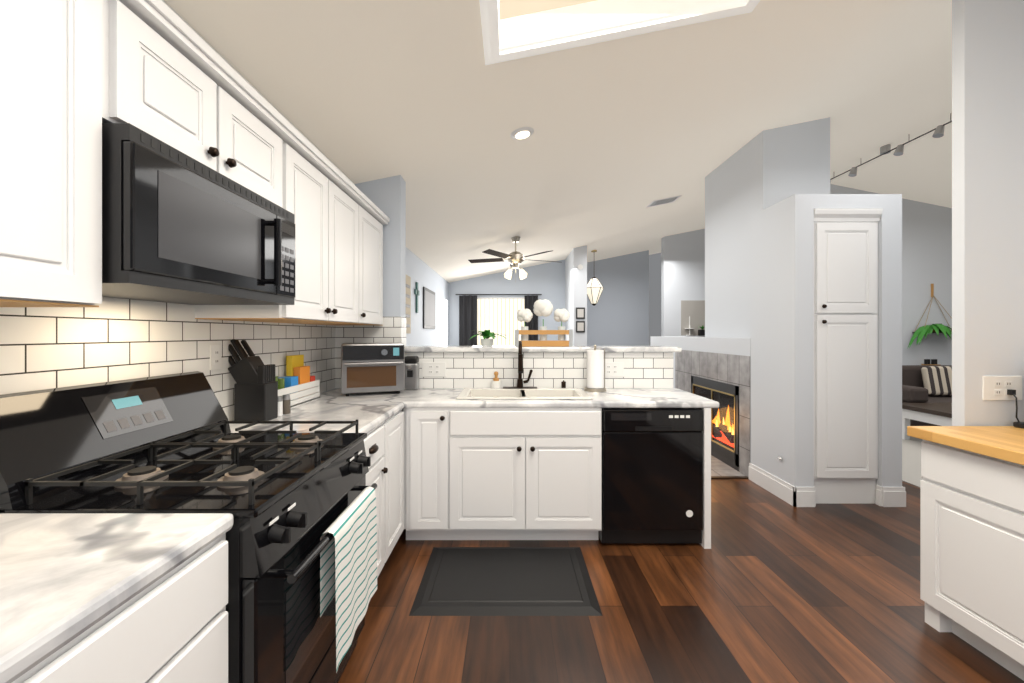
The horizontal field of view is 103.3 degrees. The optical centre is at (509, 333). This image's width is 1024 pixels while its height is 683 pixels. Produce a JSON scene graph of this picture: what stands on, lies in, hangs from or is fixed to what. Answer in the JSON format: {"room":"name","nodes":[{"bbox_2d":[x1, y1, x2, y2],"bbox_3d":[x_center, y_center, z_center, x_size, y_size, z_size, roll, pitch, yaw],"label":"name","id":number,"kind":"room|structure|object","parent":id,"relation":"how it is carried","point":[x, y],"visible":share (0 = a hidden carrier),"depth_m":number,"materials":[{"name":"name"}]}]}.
{"room":"kitchen","nodes":[
{"label":"kitchen","id":0,"kind":"room"},
{"bbox_2d":[232,248,448,420],"bbox_3d":[-1.429,0.093,2.975,0.162,2.490,12.350,0,0,0],"label":"wall","id":1,"kind":"structure","parent":0,"point":[421,272],"depth_m":6.52,"materials":[{"name":"grey paint"}]},
{"bbox_2d":[0,0,115,306],"bbox_3d":[-1.163,-0.469,0.534,0.384,0.805,0.868,0,0,0],"label":"upper cabinet","id":2,"kind":"object","parent":1,"relation":"attached to","point":[75,75],"depth_m":0.87,"materials":[{"name":"white wood"}]},
{"bbox_2d":[0,297,334,420],"bbox_3d":[-1.357,0.131,0.975,0.006,0.586,4.349,0,0,0],"label":"backsplash","id":3,"kind":"structure","parent":1,"relation":"attached to","point":[108,339],"depth_m":1.46,"materials":[{"name":"tile"}]},
{"bbox_2d":[210,344,221,369],"bbox_3d":[-1.350,0.108,1.860,0.009,0.115,0.070,0,0,0],"label":"outlet","id":4,"kind":"object","parent":3,"relation":"attached to","point":[215,350],"depth_m":1.85,"materials":[{"name":"white plastic"}]},
{"bbox_2d":[136,0,239,83],"bbox_3d":[-1.088,-1.009,1.175,0.323,0.294,0.346,0,0,0],"label":"crown molding","id":5,"kind":"structure","parent":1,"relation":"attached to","point":[160,11],"depth_m":1.19,"materials":[{"name":"white wood"}]},
{"bbox_2d":[116,0,287,210],"bbox_3d":[-1.163,-0.699,1.356,0.384,0.345,0.763,0,0,0],"label":"upper cabinet","id":6,"kind":"object","parent":1,"relation":"attached to","point":[165,90],"depth_m":1.24,"materials":[{"name":"white wood"}]},
{"bbox_2d":[102,123,294,304],"bbox_3d":[-1.109,-0.315,1.349,0.490,0.385,0.747,0,0,0],"label":"over-the-range microwave","id":7,"kind":"object","parent":6,"relation":"attached to","point":[179,227],"visible":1,"depth_m":1.15,"materials":[{"name":"black metal"}]},
{"bbox_2d":[232,74,299,135],"bbox_3d":[-1.088,-1.009,1.540,0.323,0.294,0.382,0,0,0],"label":"crown molding","id":8,"kind":"structure","parent":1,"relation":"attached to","point":[254,97],"depth_m":1.56,"materials":[{"name":"white wood"}]},
{"bbox_2d":[195,140,363,323],"bbox_3d":[-1.163,-0.469,2.206,0.384,0.805,0.929,0,0,0],"label":"upper cabinet","id":9,"kind":"object","parent":1,"relation":"attached to","point":[329,221],"depth_m":2.08,"materials":[{"name":"white wood"}]},
{"bbox_2d":[288,132,389,223],"bbox_3d":[-1.088,-1.009,2.429,0.323,0.294,1.397,0,0,0],"label":"crown molding","id":10,"kind":"structure","parent":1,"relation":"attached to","point":[301,141],"depth_m":2.19,"materials":[{"name":"white wood"}]},
{"bbox_2d":[314,208,387,324],"bbox_3d":[-1.163,-0.469,2.834,0.384,0.805,0.587,0,0,0],"label":"upper cabinet","id":11,"kind":"object","parent":1,"relation":"attached to","point":[373,226],"depth_m":2.88,"materials":[{"name":"white wood"}]},
{"bbox_2d":[406,275,410,332],"bbox_3d":[-1.349,-0.382,5.210,0.021,0.760,0.520,0,0,0],"label":"sign","id":12,"kind":"object","parent":1,"relation":"attached to","point":[408,304],"visible":0.5,"depth_m":5.35,"materials":[{"name":"beige wood"}]},
{"bbox_2d":[414,282,419,312],"bbox_3d":[-1.347,-0.522,5.865,0.024,0.440,0.230,0,0,0],"label":"wall art","id":13,"kind":"object","parent":1,"relation":"attached to","point":[416,292],"visible":1,"depth_m":5.84,"materials":[{"name":"teal metal"}]},
{"bbox_2d":[423,287,434,328],"bbox_3d":[-1.346,-0.407,6.785,0.026,0.650,0.930,0,0,0],"label":"framed print","id":14,"kind":"object","parent":1,"relation":"attached to","point":[428,309],"visible":1,"depth_m":6.63,"materials":[{"name":"black"}]},
{"bbox_2d":[335,175,405,388],"bbox_3d":[-1.105,0.042,3.224,0.510,2.592,0.150,0,0,0],"label":"wall","id":15,"kind":"structure","parent":0,"point":[386,196],"depth_m":3.15,"materials":[{"name":"grey paint"}]},
{"bbox_2d":[335,317,672,387],"bbox_3d":[-0.043,0.146,3.221,2.622,0.556,0.156,0,0,0],"label":"backsplash","id":16,"kind":"structure","parent":15,"relation":"attached to","point":[555,369],"depth_m":3.14,"materials":[{"name":"tile"}]},
{"bbox_2d":[422,362,445,376],"bbox_3d":[-0.589,0.278,3.139,0.185,0.115,0.009,0,0,0],"label":"outlet","id":17,"kind":"object","parent":16,"relation":"attached to","point":[429,369],"depth_m":3.14,"materials":[{"name":"white plastic"}]},
{"bbox_2d":[605,362,623,376],"bbox_3d":[0.789,0.278,3.139,0.185,0.115,0.009,0,0,0],"label":"outlet","id":18,"kind":"object","parent":16,"relation":"attached to","point":[612,369],"depth_m":3.14,"materials":[{"name":"white plastic"}]},
{"bbox_2d":[449,260,564,345],"bbox_3d":[-0.005,-0.193,9.075,3.010,3.062,0.150,0,0,0],"label":"wall","id":19,"kind":"structure","parent":0,"point":[546,281],"depth_m":9.00,"materials":[{"name":"grey paint"}]},
{"bbox_2d":[456,294,541,345],"bbox_3d":[-0.250,0.207,8.940,1.900,2.162,0.050,0,0,0],"label":"panels","id":20,"kind":"object","parent":19,"relation":"hanging from","point":[467,317],"visible":0.42,"depth_m":8.94,"materials":[{"name":"black fabric"}]},
{"bbox_2d":[477,297,523,345],"bbox_3d":[-0.220,-0.207,8.989,1.240,1.190,0.018,0,0,0],"label":"window","id":21,"kind":"structure","parent":19,"relation":"in","point":[496,315],"depth_m":8.99,"materials":[{"name":"white"}]},
{"bbox_2d":[164,0,951,282],"bbox_3d":[4.250,-1.754,4.000,11.900,1.380,14.400,0,0,0],"label":"ceiling","id":22,"kind":"structure","parent":0,"point":[427,104],"depth_m":2.78,"materials":[{"name":"beige paint"}]},
{"bbox_2d":[468,236,556,279],"bbox_3d":[0.078,-1.086,6.026,1.425,0.670,1.371,0,0,0],"label":"ceiling fan","id":23,"kind":"object","parent":22,"relation":"hanging from","point":[515,259],"visible":0.98,"depth_m":5.89,"materials":[{"name":"silver metal"}]},
{"bbox_2d":[510,127,533,139],"bbox_3d":[0.087,-1.414,2.867,0.167,0.040,0.170,0,0,0],"label":"recessed light","id":24,"kind":"object","parent":22,"relation":"in","point":[521,133],"visible":1,"depth_m":2.84,"materials":[{"name":"white"}]},
{"bbox_2d":[587,250,603,305],"bbox_3d":[1.780,-1.176,8.570,0.415,1.168,0.360,0,0,0],"label":"pendant lantern","id":25,"kind":"object","parent":22,"relation":"hanging from","point":[595,287],"visible":0.9,"depth_m":8.48,"materials":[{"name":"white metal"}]},
{"bbox_2d":[479,0,759,64],"bbox_3d":[0.550,-1.563,1.390,1.350,0.421,1.330,0,0,0],"label":"skylight","id":26,"kind":"object","parent":22,"relation":"attached to","point":[552,30],"depth_m":1.98,"materials":[{"name":"white"}]},
{"bbox_2d":[499,0,595,19],"bbox_3d":[0.550,-1.654,1.390,1.200,0.240,1.180,0,0,0],"label":"skylight","id":27,"kind":"object","parent":26,"relation":"in","point":[510,8],"visible":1,"depth_m":1.94,"materials":[{"name":"white"}]},
{"bbox_2d":[646,195,681,207],"bbox_3d":[2.120,-1.823,5.590,0.380,0.083,0.280,0,0,0],"label":"ceiling vent","id":28,"kind":"object","parent":22,"relation":"in","point":[662,201],"visible":0.98,"depth_m":5.56,"materials":[{"name":"white metal"}]},
{"bbox_2d":[830,113,951,184],"bbox_3d":[4.668,-2.239,5.072,0.122,0.203,1.845,0,0,0],"label":"track light","id":29,"kind":"object","parent":22,"relation":"attached to","point":[899,150],"visible":0.79,"depth_m":4.85,"materials":[{"name":"black metal"}]},
{"bbox_2d":[565,245,586,345],"bbox_3d":[1.355,-0.192,8.400,0.260,3.059,1.200,0,0,0],"label":"column","id":30,"kind":"structure","parent":0,"point":[575,286],"depth_m":7.80,"materials":[{"name":"white paint"}]},
{"bbox_2d":[576,264,584,331],"bbox_3d":[1.355,-0.677,7.787,0.170,1.310,0.023,0,0,0],"label":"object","id":31,"kind":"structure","parent":30,"relation":"attached to","point":[580,314],"depth_m":7.78,"materials":[{"name":"black"}]},
{"bbox_2d":[587,250,648,345],"bbox_3d":[2.493,-0.393,10.275,2.015,3.462,0.150,0,0,0],"label":"wall","id":32,"kind":"structure","parent":0,"point":[618,314],"depth_m":10.20,"materials":[{"name":"grey paint"}]},
{"bbox_2d":[338,476,1023,682],"bbox_3d":[4.250,1.362,4.000,11.900,0.072,14.400,0,0,0],"label":"floor","id":33,"kind":"structure","parent":0,"point":[768,587],"depth_m":1.90,"materials":[{"name":"brown wood"}]},
{"bbox_2d":[12,533,227,682],"bbox_3d":[-0.994,0.901,0.573,0.724,0.874,0.786,0,0,0],"label":"base cabinet","id":34,"kind":"object","parent":33,"relation":"on","point":[171,626],"visible":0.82,"depth_m":0.72,"materials":[{"name":"white wood"}]},
{"bbox_2d":[0,513,233,682],"bbox_3d":[-1.004,0.445,-0.117,0.699,0.040,2.167,0,0,0],"label":"countertop","id":35,"kind":"structure","parent":34,"relation":"on","point":[65,578],"depth_m":0.75,"materials":[{"name":"white stone"}]},
{"bbox_2d":[0,371,376,682],"bbox_3d":[-0.950,0.739,1.349,0.809,1.158,0.759,0,0,0],"label":"range","id":36,"kind":"object","parent":33,"relation":"on","point":[170,443],"visible":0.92,"depth_m":1.15,"materials":[{"name":"black metal"}]},
{"bbox_2d":[320,486,376,672],"bbox_3d":[-0.553,0.822,1.422,0.054,0.432,0.370,0,0,0],"label":"dish towel","id":37,"kind":"object","parent":36,"relation":"hanging from","point":[348,566],"visible":1,"depth_m":1.35,"materials":[{"name":"white fabric"}]},
{"bbox_2d":[364,410,403,577],"bbox_3d":[-0.992,0.901,2.142,0.728,0.874,0.821,0,0,0],"label":"base cabinet","id":38,"kind":"object","parent":33,"relation":"on","point":[384,444],"visible":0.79,"depth_m":2.18,"materials":[{"name":"white wood"}]},
{"bbox_2d":[229,398,411,432],"bbox_3d":[-0.992,0.445,2.109,0.720,0.040,0.760,0,0,0],"label":"countertop","id":39,"kind":"structure","parent":38,"relation":"on","point":[370,413],"depth_m":2.15,"materials":[{"name":"white stone"}]},
{"bbox_2d":[228,339,277,420],"bbox_3d":[-1.290,0.222,1.990,0.240,0.403,0.110,0,0,0],"label":"knife block","id":40,"kind":"object","parent":39,"relation":"on","point":[255,390],"visible":0.85,"depth_m":1.94,"materials":[{"name":"black wood"}]},
{"bbox_2d":[278,394,289,415],"bbox_3d":[-1.190,0.373,2.118,0.039,0.099,0.095,0,0,10],"label":"shakers","id":41,"kind":"object","parent":39,"relation":"on","point":[283,404],"visible":0.77,"depth_m":2.13,"materials":[{"name":"white"}]},
{"bbox_2d":[275,355,319,407],"bbox_3d":[-1.296,0.278,2.410,0.103,0.290,0.500,0,0,0],"label":"crate","id":42,"kind":"object","parent":39,"relation":"on","point":[298,384],"visible":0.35,"depth_m":2.43,"materials":[{"name":"white wood"}]},
{"bbox_2d":[320,346,718,407],"bbox_3d":[-0.017,0.283,2.986,2.673,0.361,0.945,0,0,0],"label":"countertop","id":43,"kind":"structure","parent":38,"relation":"on","point":[421,397],"depth_m":2.73,"materials":[{"name":"white stone"}]},
{"bbox_2d":[341,342,404,395],"bbox_3d":[-0.978,0.245,2.887,0.416,0.355,0.339,0,0,-22],"label":"toaster oven","id":44,"kind":"object","parent":43,"relation":"on","point":[371,367],"visible":1,"depth_m":2.76,"materials":[{"name":"silver metal"}]},
{"bbox_2d":[404,356,418,389],"bbox_3d":[-0.748,0.297,3.071,0.104,0.251,0.107,0,0,0],"label":"can opener","id":45,"kind":"object","parent":43,"relation":"on","point":[411,373],"visible":0.83,"depth_m":3.03,"materials":[{"name":"silver metal"}]},
{"bbox_2d":[469,330,507,345],"bbox_3d":[-0.168,0.036,3.374,0.315,0.132,0.321,0,0,0],"label":"potted plant","id":46,"kind":"object","parent":43,"relation":"on","point":[486,334],"visible":1,"depth_m":3.33,"materials":[{"name":"green plant"}]},
{"bbox_2d":[503,341,536,387],"bbox_3d":[0.076,0.232,2.990,0.260,0.361,0.217,0,0,0],"label":"faucet","id":47,"kind":"object","parent":43,"relation":"on","point":[520,381],"visible":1,"depth_m":3.04,"materials":[{"name":"black metal"}]},
{"bbox_2d":[456,388,592,398],"bbox_3d":[0.092,0.514,2.845,0.881,0.202,0.486,0,0,0],"label":"sink","id":48,"kind":"object","parent":43,"relation":"in","point":[522,393],"visible":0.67,"depth_m":3.01,"materials":[{"name":"white ceramic"}]},
{"bbox_2d":[492,371,500,387],"bbox_3d":[-0.105,0.349,3.079,0.070,0.125,0.070,0,0,0],"label":"cup","id":49,"kind":"object","parent":48,"relation":"on","point":[496,382],"visible":1,"depth_m":3.06,"materials":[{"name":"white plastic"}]},
{"bbox_2d":[515,299,572,345],"bbox_3d":[0.270,-0.089,3.289,0.460,0.382,0.144,0,0,0],"label":"crate","id":50,"kind":"object","parent":43,"relation":"on","point":[544,307],"visible":1,"depth_m":3.24,"materials":[{"name":"brown wood"}]},
{"bbox_2d":[561,380,565,387],"bbox_3d":[0.410,0.389,3.094,0.038,0.066,0.038,0,0,0],"label":"canister","id":51,"kind":"object","parent":43,"relation":"on","point":[563,383],"visible":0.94,"depth_m":3.08,"materials":[{"name":"black metal"}]},
{"bbox_2d":[584,345,606,391],"bbox_3d":[0.634,0.253,3.014,0.166,0.341,0.166,0,0,0],"label":"paper towel holder","id":52,"kind":"object","parent":43,"relation":"on","point":[595,370],"visible":1,"depth_m":2.96,"materials":[{"name":"white paper"}]},
{"bbox_2d":[403,408,470,539],"bbox_3d":[-0.496,0.901,2.829,0.356,0.874,0.631,0,0,0],"label":"base cabinet","id":53,"kind":"object","parent":33,"relation":"on","point":[431,435],"depth_m":2.52,"materials":[{"name":"white wood"}]},
{"bbox_2d":[409,547,602,615],"bbox_3d":[-0.020,1.329,2.230,0.920,0.018,0.620,0,0,0],"label":"floor mat","id":54,"kind":"object","parent":33,"relation":"on","point":[505,581],"visible":1,"depth_m":2.14,"materials":[{"name":"black rubber"}]},
{"bbox_2d":[459,416,601,539],"bbox_3d":[0.094,0.993,2.829,0.958,0.690,0.631,0,0,0],"label":"base cabinet","id":55,"kind":"object","parent":33,"relation":"on","point":[502,473],"depth_m":2.52,"materials":[{"name":"white wood"}]},
{"bbox_2d":[598,408,702,542],"bbox_3d":[0.891,0.894,2.824,0.628,0.848,0.631,0,0,0],"label":"dishwasher","id":56,"kind":"object","parent":55,"relation":"in","point":[652,475],"visible":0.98,"depth_m":2.52,"materials":[{"name":"black metal"}]},
{"bbox_2d":[650,336,750,470],"bbox_3d":[2.580,0.691,5.048,0.740,1.294,2.645,0,0,0],"label":"fireplace","id":57,"kind":"object","parent":33,"relation":"on","point":[737,346],"visible":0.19,"depth_m":4.44,"materials":[{"name":"white paint"}]},
{"bbox_2d":[675,350,749,476],"bbox_3d":[2.207,0.773,4.562,0.006,1.130,1.675,0,0,0],"label":"tile","id":58,"kind":"structure","parent":57,"relation":"attached to","point":[731,369],"depth_m":4.10,"materials":[{"name":"grey tile"}]},
{"bbox_2d":[691,376,738,466],"bbox_3d":[2.373,0.898,4.410,0.359,0.774,1.014,0,0,0],"label":"fireplace insert","id":59,"kind":"object","parent":57,"relation":"in","point":[725,422],"visible":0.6,"depth_m":4.30,"materials":[{"name":"black metal"}]},
{"bbox_2d":[711,455,744,475],"bbox_3d":[0.425,1.335,6.154,3.566,0.006,5.689,0,0,0],"label":"tile floor","id":60,"kind":"structure","parent":33,"relation":"on","point":[719,467],"depth_m":3.97,"materials":[{"name":"grey tile"}]},
{"bbox_2d":[814,208,882,503],"bbox_3d":[2.620,0.185,3.388,0.522,2.305,0.535,0,0,0],"label":"pantry cabinet","id":61,"kind":"object","parent":33,"relation":"on","point":[845,355],"visible":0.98,"depth_m":3.15,"materials":[{"name":"white wood"}]},
{"bbox_2d":[902,436,922,487],"bbox_3d":[5.675,1.333,4.850,4.250,0.010,3.100,0,0,0],"label":"rug","id":62,"kind":"object","parent":33,"relation":"on","point":[911,461],"depth_m":4.21,"materials":[{"name":"grey carpet"}]},
{"bbox_2d":[902,403,951,439],"bbox_3d":[5.600,1.113,4.825,1.400,0.450,0.750,0,0,0],"label":"coffee table","id":63,"kind":"object","parent":62,"relation":"on","point":[940,414],"visible":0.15,"depth_m":4.87,"materials":[{"name":"brown wood"}]},
{"bbox_2d":[902,365,951,425],"bbox_3d":[6.550,0.913,5.825,2.500,0.850,0.950,0,0,0],"label":"sofa","id":64,"kind":"object","parent":62,"relation":"on","point":[914,390],"visible":0.21,"depth_m":5.56,"materials":[{"name":"grey"}]},
{"bbox_2d":[921,366,951,394],"bbox_3d":[6.320,0.686,5.896,0.540,0.421,0.177,0,0,0],"label":"sofa pillow","id":65,"kind":"object","parent":64,"relation":"on","point":[937,380],"visible":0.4,"depth_m":5.85,"materials":[{"name":"white fabric"}]},
{"bbox_2d":[921,359,939,364],"bbox_3d":[6.800,0.873,6.455,1.200,0.930,0.250,0,0,0],"label":"console table","id":66,"kind":"object","parent":33,"relation":"on","point":[927,361],"visible":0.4,"depth_m":6.44,"materials":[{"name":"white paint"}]},
{"bbox_2d":[919,438,1023,680],"bbox_3d":[2.212,0.908,1.538,0.625,0.858,0.695,0,0,0],"label":"base cabinet","id":67,"kind":"object","parent":33,"relation":"on","point":[972,538],"depth_m":1.66,"materials":[{"name":"white wood"}]},
{"bbox_2d":[907,426,1023,465],"bbox_3d":[2.193,0.455,0.640,0.666,0.044,2.520,0,0,0],"label":"countertop","id":68,"kind":"structure","parent":67,"relation":"on","point":[1005,443],"depth_m":1.70,"materials":[{"name":"brown wood"}]},
{"bbox_2d":[1007,389,1023,428],"bbox_3d":[2.415,0.295,1.805,0.170,0.274,0.210,0,0,0],"label":"power cord","id":69,"kind":"object","parent":68,"relation":"on","point":[1018,424],"visible":1,"depth_m":1.87,"materials":[{"name":"black plastic"}]},
{"bbox_2d":[661,229,704,335],"bbox_3d":[6.635,-0.563,8.675,6.730,3.802,0.150,0,0,0],"label":"wall","id":70,"kind":"structure","parent":0,"point":[682,266],"depth_m":8.60,"materials":[{"name":"white paint"}]},
{"bbox_2d":[680,300,704,336],"bbox_3d":[3.900,-0.317,8.590,0.600,0.770,0.020,0,0,0],"label":"niche","id":71,"kind":"object","parent":70,"relation":"attached to","point":[694,310],"depth_m":8.59,"materials":[{"name":"grey paint"}]},
{"bbox_2d":[685,316,704,334],"bbox_3d":[3.929,-0.163,8.512,0.494,0.399,0.216,0,0,0],"label":"decor","id":72,"kind":"object","parent":71,"relation":"attached to","point":[701,332],"visible":0.77,"depth_m":8.48,"materials":[{"name":"white plastic"}]},
{"bbox_2d":[705,117,829,337],"bbox_3d":[2.640,-0.985,4.285,0.620,2.058,1.110,0,0,0],"label":"wall","id":73,"kind":"structure","parent":0,"point":[763,169],"depth_m":4.02,"materials":[{"name":"white paint"}]},
{"bbox_2d":[751,194,901,486],"bbox_3d":[2.625,0.128,3.430,0.830,2.420,0.580,0,0,0],"label":"wall","id":74,"kind":"structure","parent":0,"point":[782,328],"depth_m":3.15,"materials":[{"name":"white paint"}]},
{"bbox_2d":[749,463,905,506],"bbox_3d":[2.625,1.263,3.425,0.862,0.150,0.601,0,0,0],"label":"baseboard","id":75,"kind":"structure","parent":74,"relation":"attached to","point":[790,494],"depth_m":3.14,"materials":[{"name":"white wood"}]},
{"bbox_2d":[830,184,951,364],"bbox_3d":[6.750,-0.563,6.675,6.500,3.802,0.150,0,0,0],"label":"wall","id":76,"kind":"structure","parent":0,"point":[926,245],"depth_m":6.60,"materials":[{"name":"white paint"}]},
{"bbox_2d":[907,284,951,348],"bbox_3d":[6.762,-0.284,6.383,0.877,1.056,0.428,0,0,0],"label":"potted plant","id":77,"kind":"object","parent":76,"relation":"attached to","point":[921,332],"visible":0.85,"depth_m":6.42,"materials":[{"name":"green plant"}]},
{"bbox_2d":[952,0,1023,425],"bbox_3d":[2.413,-0.310,1.948,0.515,3.296,0.055,0,0,0],"label":"wall","id":78,"kind":"structure","parent":0,"point":[987,187],"depth_m":1.92,"materials":[{"name":"white paint"}]},
{"bbox_2d":[982,376,1021,399],"bbox_3d":[2.330,0.258,1.916,0.185,0.115,0.009,0,0,0],"label":"outlet","id":79,"kind":"object","parent":78,"relation":"attached to","point":[995,387],"depth_m":1.91,"materials":[{"name":"white plastic"}]}
]}

